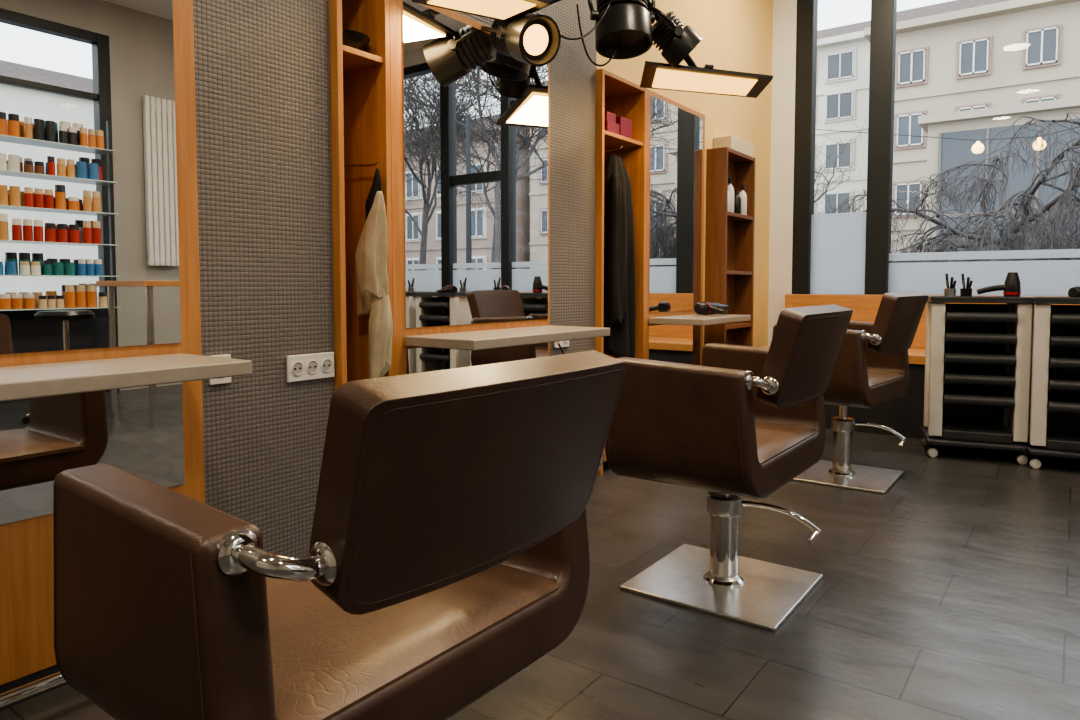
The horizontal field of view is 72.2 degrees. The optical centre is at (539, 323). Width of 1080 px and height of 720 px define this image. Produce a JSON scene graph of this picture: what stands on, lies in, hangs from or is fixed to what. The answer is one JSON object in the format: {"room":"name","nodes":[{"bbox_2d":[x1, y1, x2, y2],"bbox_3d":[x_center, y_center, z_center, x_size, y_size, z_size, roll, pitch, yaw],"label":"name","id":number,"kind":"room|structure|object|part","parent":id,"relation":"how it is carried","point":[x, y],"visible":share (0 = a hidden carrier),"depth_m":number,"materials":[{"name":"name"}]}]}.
{"room":"salon","nodes":[
{"label":"salon","id":0,"kind":"room"},
{"bbox_2d":[193,0,772,558],"bbox_3d":[-0.752,-0.917,2.603,0.370,3.500,8.600,2,4,36],"label":"wall","id":1,"kind":"structure","parent":0,"point":[263,99],"depth_m":2.30,"materials":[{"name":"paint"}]},
{"bbox_2d":[208,354,230,384],"bbox_3d":[-0.911,0.130,2.109,0.015,0.083,0.066,2,4,36],"label":"wall socket","id":2,"kind":"object","parent":1,"relation":"attached to","point":[215,381],"visible":0.32,"depth_m":2.11,"materials":[{"name":"beige plastic"}]},
{"bbox_2d":[286,352,333,382],"bbox_3d":[-0.729,0.137,2.361,0.015,0.083,0.176,2,4,36],"label":"wall socket","id":3,"kind":"object","parent":1,"relation":"attached to","point":[303,367],"visible":1,"depth_m":2.35,"materials":[{"name":"beige plastic"}]},
{"bbox_2d":[554,340,568,347],"bbox_3d":[0.104,0.070,3.506,0.015,0.083,0.121,2,4,36],"label":"wall socket","id":4,"kind":"object","parent":1,"relation":"attached to","point":[562,343],"visible":0.34,"depth_m":3.50,"materials":[{"name":"beige plastic"}]},
{"bbox_2d":[0,428,1079,719],"bbox_3d":[1.345,0.966,1.052,6.000,0.100,8.800,2,4,36],"label":"floor","id":5,"kind":"structure","parent":0,"point":[952,592],"depth_m":2.18,"materials":[{"name":"stone"}]},
{"bbox_2d":[0,0,251,710],"bbox_3d":[-1.109,-0.135,1.530,0.359,2.050,1.020,2,4,36],"label":"station","id":6,"kind":"object","parent":5,"relation":"on","point":[102,360],"visible":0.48,"depth_m":1.78,"materials":[{"name":"brown wood"}]},
{"bbox_3d":[-1.165,0.786,1.619,0.163,0.027,0.728,2,4,36],"label":"foot rail","id":7,"kind":"part","parent":6,"relation":"part of","materials":[{"name":"silver metal"}]},
{"bbox_2d":[0,0,180,353],"bbox_3d":[-1.233,-0.532,1.599,0.005,1.205,0.900,2,4,36],"label":"mirror","id":8,"kind":"object","parent":6,"relation":"attached to","point":[90,117],"depth_m":1.80,"materials":[{"name":"silver metal"}]},
{"bbox_2d":[0,382,184,524],"bbox_3d":[-1.233,0.299,1.643,0.005,0.310,0.900,2,4,36],"label":"mirror","id":9,"kind":"object","parent":6,"relation":"attached to","point":[140,431],"depth_m":1.80,"materials":[{"name":"silver metal"}]},
{"bbox_2d":[0,353,251,401],"bbox_3d":[-1.100,0.121,1.531,0.329,0.035,0.910,2,4,36],"label":"shelf","id":10,"kind":"object","parent":6,"relation":"attached to","point":[33,377],"depth_m":1.63,"materials":[{"name":"laminate"}]},
{"bbox_2d":[53,350,625,719],"bbox_3d":[-0.247,0.476,1.201,0.637,0.864,0.770,2,4,36],"label":"salon chair","id":11,"kind":"object","parent":5,"relation":"on","point":[449,554],"visible":1,"depth_m":0.96,"materials":[{"name":"brown leather"}]},
{"bbox_2d":[266,564,559,719],"bbox_3d":[-0.312,0.472,1.250,0.460,0.035,0.582,2,4,37],"label":"seat cushion","id":12,"kind":"object","parent":11,"relation":"on","point":[329,662],"depth_m":1.12,"materials":[{"name":"leather"}]},
{"bbox_3d":[-0.060,0.197,1.045,0.155,0.291,0.547,2,4,37],"label":"backrest","id":13,"kind":"part","parent":11,"relation":"part of","materials":[{"name":"brown leather"}]},
{"bbox_2d":[329,0,392,390],"bbox_3d":[-0.746,-0.215,2.617,0.403,2.095,0.226,2,4,36],"label":"tall cabinet","id":14,"kind":"object","parent":5,"relation":"on","point":[359,80],"visible":0.16,"depth_m":2.57,"materials":[{"name":"brown wood"}]},
{"bbox_2d":[342,29,370,50],"bbox_3d":[-0.667,-0.944,2.523,0.176,0.060,0.176,2,4,36],"label":"bowl","id":15,"kind":"object","parent":14,"relation":"in","point":[354,39],"visible":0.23,"depth_m":2.47,"materials":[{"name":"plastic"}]},
{"bbox_2d":[344,162,392,378],"bbox_3d":[-0.688,-0.176,2.644,0.433,0.793,0.067,2,4,36],"label":"coat","id":16,"kind":"object","parent":14,"relation":"hanging from","point":[372,288],"visible":0.99,"depth_m":2.53,"materials":[{"name":"fabric"}]},
{"bbox_2d":[389,0,609,375],"bbox_3d":[-0.112,-0.187,2.902,0.359,2.010,0.960,2,4,36],"label":"station","id":17,"kind":"object","parent":5,"relation":"on","point":[470,120],"visible":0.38,"depth_m":2.87,"materials":[{"name":"brown wood"}]},
{"bbox_2d":[402,0,547,327],"bbox_3d":[-0.225,-0.585,2.986,0.005,1.165,0.880,2,4,36],"label":"mirror","id":18,"kind":"object","parent":17,"relation":"attached to","point":[475,115],"depth_m":2.91,"materials":[{"name":"silver metal"}]},
{"bbox_2d":[405,343,547,373],"bbox_3d":[-0.225,0.227,3.029,0.005,0.310,0.880,2,4,36],"label":"mirror","id":19,"kind":"object","parent":17,"relation":"attached to","point":[417,359],"depth_m":2.90,"materials":[{"name":"silver metal"}]},
{"bbox_2d":[405,325,609,350],"bbox_3d":[-0.092,0.048,2.916,0.329,0.035,0.890,2,4,36],"label":"shelf","id":20,"kind":"object","parent":17,"relation":"attached to","point":[480,337],"depth_m":2.74,"materials":[{"name":"laminate"}]},
{"bbox_2d":[595,68,646,474],"bbox_3d":[0.285,-0.264,4.036,0.403,2.045,0.468,2,4,36],"label":"tall cabinet","id":21,"kind":"object","parent":5,"relation":"on","point":[615,94],"visible":0.27,"depth_m":4.06,"materials":[{"name":"brown wood"}]},
{"bbox_2d":[604,111,631,138],"bbox_3d":[0.373,-1.042,3.926,0.130,0.109,0.270,2,4,36],"label":"cartons","id":22,"kind":"object","parent":21,"relation":"in","point":[619,125],"visible":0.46,"depth_m":3.91},
{"bbox_2d":[603,145,635,357],"bbox_3d":[0.366,-0.377,4.034,0.243,1.156,0.442,-2,3,-31],"label":"gown","id":23,"kind":"object","parent":21,"relation":"hanging from","point":[619,246],"visible":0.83,"depth_m":3.89,"materials":[{"name":"fabric"}]},
{"bbox_2d":[645,89,750,365],"bbox_3d":[0.944,-0.283,4.352,0.359,2.050,0.795,2,4,36],"label":"station","id":24,"kind":"object","parent":5,"relation":"on","point":[675,138],"visible":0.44,"depth_m":4.38,"materials":[{"name":"brown wood"}]},
{"bbox_2d":[648,324,699,364],"bbox_3d":[0.819,0.152,4.463,0.005,0.310,0.700,2,4,36],"label":"mirror","id":25,"kind":"object","parent":24,"relation":"attached to","point":[668,343],"depth_m":4.44,"materials":[{"name":"silver metal"}]},
{"bbox_2d":[648,95,702,312],"bbox_3d":[0.819,-0.680,4.419,0.005,1.205,0.700,2,4,36],"label":"mirror","id":26,"kind":"object","parent":24,"relation":"attached to","point":[675,131],"depth_m":4.38,"materials":[{"name":"silver metal"}]},
{"bbox_2d":[649,314,750,325],"bbox_3d":[0.952,-0.027,4.350,0.329,0.035,0.710,2,4,36],"label":"shelf","id":27,"kind":"object","parent":24,"relation":"attached to","point":[654,319],"depth_m":4.18,"materials":[{"name":"laminate"}]},
{"bbox_2d":[694,302,728,314],"bbox_3d":[1.071,-0.093,4.448,0.250,0.082,0.175,-2,4,-33],"label":"hair dryer","id":28,"kind":"object","parent":24,"relation":"on","point":[701,308],"visible":1,"depth_m":4.42,"materials":[{"name":"black plastic"}]},
{"bbox_3d":[1.042,-0.085,4.408,0.032,0.059,0.138,-3,4,-41],"label":"handle","id":29,"kind":"part","parent":28,"relation":"part of","materials":[{"name":"black plastic"}]},
{"bbox_2d":[605,304,852,631],"bbox_3d":[0.644,0.391,2.380,0.594,0.909,0.759,2,4,36],"label":"salon chair","id":30,"kind":"object","parent":5,"relation":"on","point":[747,421],"visible":0.99,"depth_m":2.17,"materials":[{"name":"brown leather"}]},
{"bbox_3d":[0.596,0.839,2.408,0.500,0.013,0.480,2,4,36],"label":"plate","id":31,"kind":"part","parent":30,"relation":"part of","materials":[{"name":"metal"}]},
{"bbox_3d":[0.750,0.610,2.334,0.253,0.083,0.022,1,3,22],"label":"pump lever","id":32,"kind":"part","parent":30,"relation":"part of","materials":[{"name":"silver metal"}]},
{"bbox_2d":[755,421,816,463],"bbox_3d":[0.590,0.365,2.418,0.460,0.035,0.582,2,4,36],"label":"seat cushion","id":33,"kind":"object","parent":30,"relation":"on","point":[778,442],"depth_m":2.35,"materials":[{"name":"leather"}]},
{"bbox_3d":[0.822,0.090,2.235,0.155,0.291,0.547,2,4,36],"label":"backrest","id":34,"kind":"part","parent":30,"relation":"part of","materials":[{"name":"brown leather"}]},
{"bbox_2d":[704,147,755,346],"bbox_3d":[1.289,-0.218,5.017,0.138,1.850,0.520,2,4,36],"label":"shelving unit","id":35,"kind":"object","parent":5,"relation":"on","point":[729,251],"visible":0.69,"depth_m":5.04,"materials":[{"name":"brown wood"}]},
{"bbox_2d":[728,191,729,211],"bbox_3d":[1.208,-0.823,4.833,0.060,0.187,0.060,2,4,36],"label":"spray bottle","id":36,"kind":"object","parent":35,"relation":"in","point":[728,191],"visible":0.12,"depth_m":4.82,"materials":[{"name":"white paint"}]},
{"bbox_2d":[728,178,733,212],"bbox_3d":[1.255,-0.848,4.897,0.060,0.231,0.060,2,4,36],"label":"spray bottle","id":37,"kind":"object","parent":35,"relation":"in","point":[730,187],"visible":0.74,"depth_m":4.87,"materials":[{"name":"beige plastic"}]},
{"bbox_2d":[713,135,752,156],"bbox_3d":[1.309,-1.189,5.001,0.125,0.088,0.400,2,4,36],"label":"carton","id":38,"kind":"object","parent":35,"relation":"on","point":[731,142],"visible":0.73,"depth_m":4.87,"materials":[{"name":"beige cardboard"}]},
{"bbox_2d":[734,190,740,213],"bbox_3d":[1.326,-0.820,4.996,0.060,0.165,0.060,2,4,36],"label":"spray bottle","id":39,"kind":"object","parent":35,"relation":"in","point":[737,200],"visible":0.78,"depth_m":4.97,"materials":[{"name":"black plastic"}]},
{"bbox_2d":[739,185,746,214],"bbox_3d":[1.390,-0.847,5.083,0.060,0.209,0.060,2,4,36],"label":"spray bottle","id":40,"kind":"object","parent":35,"relation":"in","point":[742,194],"visible":0.8,"depth_m":5.06,"materials":[{"name":"beige plastic"}]},
{"bbox_2d":[772,292,928,493],"bbox_3d":[1.576,0.305,3.746,0.622,0.934,0.791,2,4,36],"label":"salon chair","id":41,"kind":"object","parent":5,"relation":"on","point":[871,370],"visible":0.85,"depth_m":3.56,"materials":[{"name":"brown leather"}]},
{"bbox_3d":[1.537,0.767,3.768,0.500,0.013,0.480,2,4,36],"label":"plate","id":42,"kind":"part","parent":41,"relation":"part of","materials":[{"name":"metal"}]},
{"bbox_3d":[1.696,0.538,3.710,0.253,0.083,0.022,1,3,16],"label":"pump lever","id":43,"kind":"part","parent":41,"relation":"part of","materials":[{"name":"silver metal"}]},
{"bbox_2d":[867,370,902,386],"bbox_3d":[1.531,0.267,3.778,0.460,0.035,0.582,3,4,41],"label":"seat cushion","id":44,"kind":"object","parent":41,"relation":"on","point":[876,378],"depth_m":3.70,"materials":[{"name":"leather"}]},
{"bbox_3d":[1.747,-0.008,3.575,0.155,0.291,0.547,3,4,41],"label":"backrest","id":45,"kind":"part","parent":41,"relation":"part of","materials":[{"name":"brown leather"}]},
{"bbox_2d":[761,294,1079,438],"bbox_3d":[3.759,0.309,4.039,5.000,0.900,0.660,2,4,36],"label":"window bench","id":46,"kind":"object","parent":5,"relation":"on","point":[904,414],"visible":0.17,"depth_m":4.85,"materials":[{"name":"brown wood"}]},
{"bbox_3d":[3.748,0.259,4.020,5.000,0.058,0.620,2,4,36],"label":"seat","id":47,"kind":"part","parent":46,"relation":"part of","materials":[{"name":"brown wood"}]},
{"bbox_3d":[3.927,0.032,4.256,5.000,0.370,0.090,2,4,36],"label":"backrest","id":48,"kind":"part","parent":46,"relation":"part of","materials":[{"name":"brown wood"}]},
{"bbox_2d":[921,296,1032,464],"bbox_3d":[2.480,0.297,4.226,0.500,0.905,0.420,1,3,23],"label":"trolley","id":49,"kind":"object","parent":5,"relation":"on","point":[978,356],"visible":0.95,"depth_m":4.14,"materials":[{"name":"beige plastic"}]},
{"bbox_3d":[2.292,0.250,4.304,0.068,0.750,0.340,1,3,23],"label":"frame","id":50,"kind":"part","parent":49,"relation":"part of","materials":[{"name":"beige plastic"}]},
{"bbox_2d":[944,274,956,296],"bbox_3d":[2.372,-0.215,4.279,0.063,0.151,0.062,2,4,36],"label":"cup","id":51,"kind":"object","parent":49,"relation":"on","point":[948,292],"visible":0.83,"depth_m":4.26,"materials":[{"name":"metal"}]},
{"bbox_2d":[960,274,972,296],"bbox_3d":[2.468,-0.215,4.283,0.063,0.151,0.062,2,4,36],"label":"cup","id":52,"kind":"object","parent":49,"relation":"on","point":[964,292],"visible":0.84,"depth_m":4.26,"materials":[{"name":"black plastic"}]},
{"bbox_3d":[2.544,0.241,4.373,0.342,0.720,0.008,1,3,23],"label":"panel","id":53,"kind":"part","parent":49,"relation":"part of","materials":[{"name":"black plastic"}]},
{"bbox_3d":[2.480,0.631,4.244,0.500,0.085,0.420,1,3,23],"label":"frame","id":54,"kind":"part","parent":49,"relation":"part of","materials":[{"name":"black plastic"}]},
{"bbox_3d":[2.478,-0.040,4.202,0.338,0.050,0.315,1,3,23],"label":"drawer","id":55,"kind":"part","parent":49,"relation":"part of","materials":[{"name":"black plastic"}]},
{"bbox_3d":[2.478,0.305,4.220,0.338,0.050,0.315,1,3,23],"label":"drawer","id":56,"kind":"part","parent":49,"relation":"part of","materials":[{"name":"black plastic"}]},
{"bbox_3d":[2.478,0.419,4.226,0.338,0.050,0.315,1,3,23],"label":"drawer","id":57,"kind":"part","parent":49,"relation":"part of","materials":[{"name":"black plastic"}]},
{"bbox_3d":[2.478,0.190,4.214,0.338,0.050,0.315,1,3,23],"label":"drawer","id":58,"kind":"part","parent":49,"relation":"part of","materials":[{"name":"black plastic"}]},
{"bbox_3d":[2.478,0.075,4.208,0.338,0.050,0.315,1,3,23],"label":"drawer","id":59,"kind":"part","parent":49,"relation":"part of","materials":[{"name":"black plastic"}]},
{"bbox_3d":[2.413,0.424,4.075,0.334,0.056,0.058,1,3,23],"label":"drawer","id":60,"kind":"part","parent":49,"relation":"part of","materials":[{"name":"black plastic"}]},
{"bbox_2d":[927,296,1032,302],"bbox_3d":[2.480,-0.139,4.204,0.490,0.033,0.380,1,3,23],"label":"tray","id":61,"kind":"object","parent":49,"relation":"on","point":[931,299],"depth_m":4.04,"materials":[{"name":"black plastic"}]},
{"bbox_3d":[2.413,0.309,4.069,0.334,0.056,0.058,1,3,23],"label":"drawer","id":62,"kind":"part","parent":49,"relation":"part of","materials":[{"name":"black plastic"}]},
{"bbox_3d":[2.413,0.195,4.063,0.334,0.056,0.058,1,3,23],"label":"drawer","id":63,"kind":"part","parent":49,"relation":"part of","materials":[{"name":"black plastic"}]},
{"bbox_3d":[2.413,0.080,4.056,0.334,0.056,0.058,1,3,23],"label":"drawer","id":64,"kind":"part","parent":49,"relation":"part of","materials":[{"name":"black plastic"}]},
{"bbox_3d":[2.413,-0.035,4.051,0.334,0.056,0.058,1,3,23],"label":"drawer","id":65,"kind":"part","parent":49,"relation":"part of","materials":[{"name":"black plastic"}]},
{"bbox_2d":[976,272,1020,296],"bbox_3d":[2.586,-0.212,4.173,0.217,0.155,0.084,1,3,19],"label":"hair dryer","id":66,"kind":"object","parent":49,"relation":"on","point":[1011,287],"visible":0.93,"depth_m":4.13,"materials":[{"name":"black plastic"}]},
{"bbox_3d":[2.562,-0.193,4.182,0.166,0.058,0.034,1,3,19],"label":"handle","id":67,"kind":"part","parent":66,"relation":"part of","materials":[{"name":"black plastic"}]},
{"bbox_3d":[2.669,0.259,4.144,0.068,0.750,0.340,1,3,23],"label":"frame","id":68,"kind":"part","parent":49,"relation":"part of","materials":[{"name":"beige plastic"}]},
{"bbox_2d":[1024,296,1079,468],"bbox_3d":[2.893,0.311,3.952,0.500,0.905,0.420,2,3,27],"label":"trolley","id":69,"kind":"object","parent":5,"relation":"on","point":[1054,397],"visible":0.94,"depth_m":3.89,"materials":[{"name":"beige plastic"}]},
{"bbox_3d":[2.710,0.264,4.043,0.068,0.750,0.340,2,3,27],"label":"frame","id":70,"kind":"part","parent":69,"relation":"part of","materials":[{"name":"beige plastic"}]},
{"bbox_3d":[2.893,0.646,3.970,0.500,0.085,0.420,2,3,27],"label":"frame","id":71,"kind":"part","parent":69,"relation":"part of","materials":[{"name":"black plastic"}]},
{"bbox_2d":[1026,296,1079,303],"bbox_3d":[2.893,-0.124,3.929,0.490,0.033,0.380,2,3,27],"label":"tray","id":72,"kind":"object","parent":69,"relation":"on","point":[1036,300],"depth_m":3.84,"materials":[{"name":"black plastic"}]},
{"bbox_3d":[2.889,0.434,3.952,0.338,0.050,0.315,2,3,27],"label":"drawer","id":73,"kind":"part","parent":69,"relation":"part of","materials":[{"name":"black plastic"}]},
{"bbox_3d":[2.966,0.256,4.094,0.342,0.720,0.008,2,3,27],"label":"panel","id":74,"kind":"part","parent":69,"relation":"part of","materials":[{"name":"black plastic"}]},
{"bbox_3d":[2.815,0.439,3.805,0.334,0.056,0.058,2,3,27],"label":"drawer","id":75,"kind":"part","parent":69,"relation":"part of","materials":[{"name":"black plastic"}]},
{"bbox_3d":[2.889,0.319,3.946,0.338,0.050,0.315,2,3,27],"label":"drawer","id":76,"kind":"part","parent":69,"relation":"part of","materials":[{"name":"black plastic"}]},
{"bbox_3d":[2.815,0.324,3.799,0.334,0.056,0.058,2,3,27],"label":"drawer","id":77,"kind":"part","parent":69,"relation":"part of","materials":[{"name":"black plastic"}]},
{"bbox_3d":[2.889,0.204,3.940,0.338,0.050,0.315,2,3,27],"label":"drawer","id":78,"kind":"part","parent":69,"relation":"part of","materials":[{"name":"black plastic"}]},
{"bbox_3d":[2.815,0.209,3.793,0.334,0.056,0.058,2,3,27],"label":"drawer","id":79,"kind":"part","parent":69,"relation":"part of","materials":[{"name":"black plastic"}]},
{"bbox_3d":[2.815,0.094,3.787,0.334,0.056,0.058,2,3,27],"label":"drawer","id":80,"kind":"part","parent":69,"relation":"part of","materials":[{"name":"black plastic"}]},
{"bbox_3d":[2.889,0.089,3.934,0.338,0.050,0.315,2,3,27],"label":"drawer","id":81,"kind":"part","parent":69,"relation":"part of","materials":[{"name":"black plastic"}]},
{"bbox_3d":[2.889,-0.026,3.928,0.338,0.050,0.315,2,3,27],"label":"drawer","id":82,"kind":"part","parent":69,"relation":"part of","materials":[{"name":"black plastic"}]},
{"bbox_3d":[2.815,-0.021,3.781,0.334,0.056,0.058,2,3,27],"label":"drawer","id":83,"kind":"part","parent":69,"relation":"part of","materials":[{"name":"black plastic"}]},
{"bbox_2d":[1068,286,1079,297],"bbox_3d":[2.961,-0.163,3.916,0.250,0.082,0.175,-1,3,-16],"label":"hair dryer","id":84,"kind":"object","parent":69,"relation":"on","point":[1074,292],"visible":0.78,"depth_m":3.92,"materials":[{"name":"black plastic"}]},
{"bbox_2d":[768,0,796,344],"bbox_3d":[3.961,-1.010,4.368,5.180,3.500,0.200,2,4,36],"label":"wall","id":85,"kind":"structure","parent":0,"point":[784,11],"depth_m":5.74,"materials":[{"name":"white paint"}]},
{"bbox_2d":[792,0,1003,295],"bbox_3d":[4.011,-1.360,4.264,5.000,2.490,0.120,2,4,36],"label":"window","id":86,"kind":"structure","parent":85,"relation":"in","point":[883,12],"depth_m":5.39,"materials":[{"name":"black metal"}]},
{"bbox_2d":[810,212,1079,295],"bbox_3d":[4.016,-0.461,4.296,4.775,0.610,0.002,2,4,36],"label":"film","id":87,"kind":"object","parent":86,"relation":"attached to","point":[838,240],"visible":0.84,"depth_m":5.25,"materials":[{"name":"white plastic"}]},
{"bbox_3d":[1.345,-2.629,0.864,6.000,0.100,8.800,2,4,36],"label":"ceiling","id":88,"kind":"structure","parent":0,"visible":0},
{"bbox_2d":[412,0,772,97],"bbox_3d":[0.281,-1.851,3.152,1.873,1.694,0.657,-2,4,-36],"label":"cluster","id":89,"kind":"object","parent":88,"relation":"hanging from","point":[624,29],"visible":1,"depth_m":3.15,"materials":[{"name":"black plastic"}]},
{"bbox_3d":[-0.201,-1.149,2.636,0.420,0.020,0.280,-7,7,-41],"label":"wing panel","id":90,"kind":"part","parent":89,"relation":"part of","materials":[{"name":"white plastic"}]},
{"bbox_3d":[-0.145,-1.121,2.846,0.028,0.040,0.040,-2,25,-34],"label":"knob","id":91,"kind":"part","parent":89,"relation":"part of","materials":[{"name":"black plastic"}]},
{"bbox_3d":[0.084,-1.362,3.134,0.580,0.290,0.024,-1,3,-11],"label":"arm","id":92,"kind":"part","parent":89,"relation":"part of","materials":[{"name":"black plastic"}]},
{"bbox_3d":[0.234,-1.329,3.190,0.028,0.040,0.040,0,-9,-9],"label":"knob","id":93,"kind":"part","parent":89,"relation":"part of","materials":[{"name":"black plastic"}]},
{"bbox_3d":[0.483,-1.331,3.229,0.028,0.040,0.040,0,-9,-9],"label":"knob","id":94,"kind":"part","parent":89,"relation":"part of","materials":[{"name":"black plastic"}]},
{"bbox_3d":[0.575,-1.339,3.376,0.471,0.326,0.038,-3,4,-40],"label":"arm","id":95,"kind":"part","parent":89,"relation":"part of","materials":[{"name":"black plastic"}]},
{"bbox_3d":[0.603,-1.270,3.222,0.040,0.040,0.028,44,0,-5],"label":"knob","id":96,"kind":"part","parent":89,"relation":"part of","materials":[{"name":"black plastic"}]},
{"bbox_3d":[0.778,-1.155,3.533,0.580,0.020,0.400,7,4,4],"label":"wing panel","id":97,"kind":"part","parent":89,"relation":"part of","materials":[{"name":"black plastic"}]},
{"label":"outside","id":98,"kind":"structure","parent":0,"visible":0},
{"bbox_3d":[32.347,-0.567,36.035,170.000,0.100,83.700,2,4,36],"label":"ground","id":99,"kind":"structure","parent":98,"visible":0},
{"bbox_2d":[814,122,865,213],"bbox_3d":[9.184,-3.727,27.530,5.310,7.218,7.584,2,4,36],"label":"bare tree","id":100,"kind":"object","parent":99,"relation":"on","point":[816,171],"visible":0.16,"depth_m":26.83,"materials":[{"name":"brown plant"}]},
{"bbox_2d":[814,20,870,213],"bbox_3d":[9.877,-9.881,55.175,31.200,16.500,11.000,2,4,36],"label":"building","id":101,"kind":"structure","parent":99,"relation":"on","point":[843,52],"depth_m":43.28,"materials":[{"name":"white paint"}]},
{"bbox_2d":[816,126,1079,153],"bbox_3d":[6.657,-1.630,9.981,13.291,4.750,0.451,3,4,45],"label":"string lights","id":102,"kind":"object","parent":99,"relation":"on","point":[977,148],"visible":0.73,"depth_m":10.23,"materials":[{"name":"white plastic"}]},
{"bbox_3d":[6.091,-2.452,10.293,0.160,0.170,0.160,2,4,36],"label":"bulb","id":103,"kind":"part","parent":102,"relation":"part of","materials":[{"name":"white glass"}]},
{"bbox_3d":[6.665,-2.400,9.878,0.160,0.170,0.160,2,4,36],"label":"bulb","id":104,"kind":"part","parent":102,"relation":"part of","materials":[{"name":"white glass"}]},
{"bbox_2d":[830,112,1079,262],"bbox_3d":[7.941,-0.688,12.751,6.840,5.254,7.167,2,4,36],"label":"weeping tree","id":105,"kind":"object","parent":99,"relation":"on","point":[1011,240],"visible":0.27,"depth_m":11.64,"materials":[{"name":"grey plant"}]},
{"bbox_2d":[864,0,1079,252],"bbox_3d":[33.371,-7.701,30.769,35.200,14.700,11.000,2,4,36],"label":"building","id":106,"kind":"structure","parent":99,"relation":"on","point":[956,55],"depth_m":34.27,"materials":[{"name":"white paint"}]},
{"bbox_2d":[918,97,1079,261],"bbox_3d":[23.051,-4.025,25.597,17.600,7.900,3.600,2,4,36],"label":"annex","id":107,"kind":"object","parent":99,"relation":"on","point":[943,154],"visible":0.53,"depth_m":27.89,"materials":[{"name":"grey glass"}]},
{"bbox_2d":[1026,201,1079,258],"bbox_3d":[11.504,-0.622,11.892,6.558,4.669,7.122,2,4,36],"label":"weeping tree","id":108,"kind":"object","parent":99,"relation":"on","point":[1074,217],"visible":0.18,"depth_m":13.27,"materials":[{"name":"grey plant"}]}
]}

